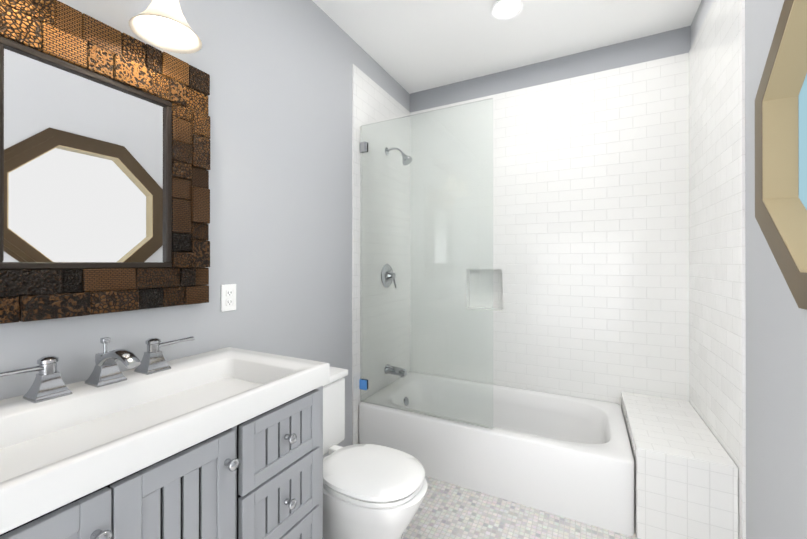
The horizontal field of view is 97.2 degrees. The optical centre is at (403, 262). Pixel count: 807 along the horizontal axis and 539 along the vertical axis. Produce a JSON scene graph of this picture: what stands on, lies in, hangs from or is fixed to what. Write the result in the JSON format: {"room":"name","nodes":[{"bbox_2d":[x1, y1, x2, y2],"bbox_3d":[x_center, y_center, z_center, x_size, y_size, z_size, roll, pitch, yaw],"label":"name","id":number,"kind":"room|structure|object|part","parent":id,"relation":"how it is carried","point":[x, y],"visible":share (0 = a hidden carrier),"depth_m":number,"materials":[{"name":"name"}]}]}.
{"room":"bathroom","nodes":[
{"label":"bathroom","id":0,"kind":"room"},
{"bbox_2d":[0,0,409,457],"bbox_3d":[-0.859,-0.101,1.510,0.120,2.800,4.250,0,0,27],"label":"wall","id":1,"kind":"structure","parent":0,"point":[279,72],"depth_m":1.73,"materials":[{"name":"grey paint"}]},
{"bbox_2d":[0,0,209,323],"bbox_3d":[-0.964,-0.300,1.117,0.048,0.919,0.733,0,0,27],"label":"framed mirror","id":2,"kind":"object","parent":1,"relation":"attached to","point":[104,166],"visible":0.98,"depth_m":1.11,"materials":[{"name":"brown wood"}]},
{"bbox_2d":[3,47,164,261],"bbox_3d":[-0.966,-0.286,1.118,0.004,0.573,0.409,0,0,27],"label":"mirror glass","id":3,"kind":"object","parent":2,"relation":"attached to","point":[84,150],"depth_m":1.08,"materials":[{"name":"white"}]},
{"bbox_2d":[129,0,201,53],"bbox_3d":[-0.882,-0.914,1.022,0.282,0.355,0.538,0,0,27],"label":"sconce","id":4,"kind":"object","parent":1,"relation":"attached to","point":[162,24],"visible":1,"depth_m":1.18,"materials":[{"name":"white glass"}]},
{"bbox_2d":[221,284,235,311],"bbox_3d":[-0.762,0.152,1.554,0.010,0.116,0.072,0,0,27],"label":"electrical outlet plate","id":5,"kind":"object","parent":1,"relation":"attached to","point":[228,297],"visible":1,"depth_m":1.55,"materials":[{"name":"white plastic"}]},
{"bbox_2d":[352,64,409,444],"bbox_3d":[-0.141,-0.014,2.763,0.010,2.630,0.865,0,0,27],"label":"wall tiles","id":6,"kind":"structure","parent":1,"relation":"attached to","point":[373,101],"depth_m":2.65,"materials":[{"name":"white tile"}]},
{"bbox_2d":[381,264,396,287],"bbox_3d":[-0.098,0.104,2.754,0.074,0.189,0.184,0,0,27],"label":"shower valve","id":7,"kind":"object","parent":6,"relation":"attached to","point":[387,277],"depth_m":2.73,"materials":[{"name":"silver metal"}]},
{"bbox_2d":[384,364,406,377],"bbox_3d":[-0.057,0.828,2.732,0.170,0.082,0.078,0,0,27],"label":"tub spout","id":8,"kind":"object","parent":6,"relation":"attached to","point":[398,372],"depth_m":2.71,"materials":[{"name":"silver metal"}]},
{"bbox_2d":[385,147,411,164],"bbox_3d":[-0.034,-0.820,2.723,0.217,0.157,0.084,0,0,27],"label":"shower head","id":9,"kind":"object","parent":6,"relation":"attached to","point":[407,161],"depth_m":2.70},
{"bbox_2d":[312,0,700,93],"bbox_3d":[0.075,-1.552,1.032,2.220,0.100,4.250,0,0,27],"label":"ceiling","id":10,"kind":"structure","parent":0,"point":[411,46],"depth_m":2.30,"materials":[{"name":"white paint"}]},
{"bbox_2d":[490,0,523,19],"bbox_3d":[0.608,-1.494,2.090,0.190,0.012,0.190,0,0,27],"label":"recessed light","id":11,"kind":"object","parent":10,"relation":"in","point":[505,9],"visible":1,"depth_m":2.10,"materials":[{"name":"white"}]},
{"bbox_2d":[402,476,637,538],"bbox_3d":[0.075,1.348,1.027,2.220,0.100,4.250,0,0,27],"label":"floor","id":12,"kind":"structure","parent":0,"point":[446,510],"depth_m":1.79,"materials":[{"name":"tile"}]},
{"bbox_2d":[0,336,329,538],"bbox_3d":[-0.720,0.764,0.989,0.577,1.069,0.954,0,0,27],"label":"bathroom vanity","id":13,"kind":"object","parent":12,"relation":"on","point":[225,443],"visible":1,"depth_m":0.94,"materials":[{"name":"grey wood"}]},
{"bbox_2d":[0,336,194,402],"bbox_3d":[-0.808,0.361,1.035,0.300,0.264,0.524,0,0,27],"label":"faucet","id":14,"kind":"object","parent":13,"relation":"on","point":[154,380],"depth_m":1.07,"materials":[{"name":"silver metal"}]},
{"bbox_2d":[323,366,426,538],"bbox_3d":[-0.277,0.923,1.579,0.802,0.752,0.450,0,0,27],"label":"toilet","id":15,"kind":"object","parent":12,"relation":"on","point":[371,491],"visible":0.54,"depth_m":1.42,"materials":[{"name":"white ceramic"}]},
{"bbox_3d":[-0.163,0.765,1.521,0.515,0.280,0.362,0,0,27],"label":"seat","id":16,"kind":"part","parent":15,"relation":"part of","materials":[{"name":"white plastic"}]},
{"bbox_2d":[359,372,634,535],"bbox_3d":[0.578,1.126,2.408,1.588,0.350,0.827,0,0,27],"label":"tub","id":17,"kind":"object","parent":12,"relation":"on","point":[570,457],"visible":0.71,"depth_m":2.09,"materials":[{"name":"white ceramic"}]},
{"bbox_2d":[359,98,492,428],"bbox_3d":[0.108,0.004,2.238,0.908,1.887,0.028,0,0,27],"label":"glass panel","id":18,"kind":"object","parent":17,"relation":"on","point":[363,383],"visible":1,"depth_m":2.24,"materials":[{"name":"clear glass"}]},
{"bbox_2d":[621,392,738,538],"bbox_3d":[1.449,1.085,1.960,0.365,0.430,0.827,0,0,27],"label":"tiled bench","id":19,"kind":"object","parent":12,"relation":"on","point":[685,476],"visible":0.84,"depth_m":1.64,"materials":[{"name":"tile"}]},
{"bbox_2d":[410,26,690,405],"bbox_3d":[0.990,-0.099,2.808,1.980,2.800,0.250,0,0,27],"label":"wall","id":20,"kind":"structure","parent":0,"point":[588,210],"depth_m":2.58,"materials":[{"name":"white tile"}]},
{"bbox_2d":[690,0,806,538],"bbox_3d":[1.026,-0.103,0.540,0.160,2.800,4.250,0,0,27],"label":"wall","id":21,"kind":"structure","parent":0,"point":[776,412],"depth_m":1.29,"materials":[{"name":"grey paint"}]},
{"bbox_2d":[689,0,745,538],"bbox_3d":[1.611,-0.015,1.861,0.010,2.630,0.865,0,0,27],"label":"wall tiles","id":22,"kind":"structure","parent":21,"relation":"attached to","point":[717,341],"depth_m":1.73,"materials":[{"name":"white tile"}]},
{"bbox_2d":[755,0,806,309],"bbox_3d":[1.135,-0.402,0.873,0.099,1.080,1.080,0,0,27],"label":"window","id":23,"kind":"structure","parent":21,"relation":"in","point":[781,214],"depth_m":1.22,"materials":[{"name":"wood"},{"name":"glass"}]}
]}

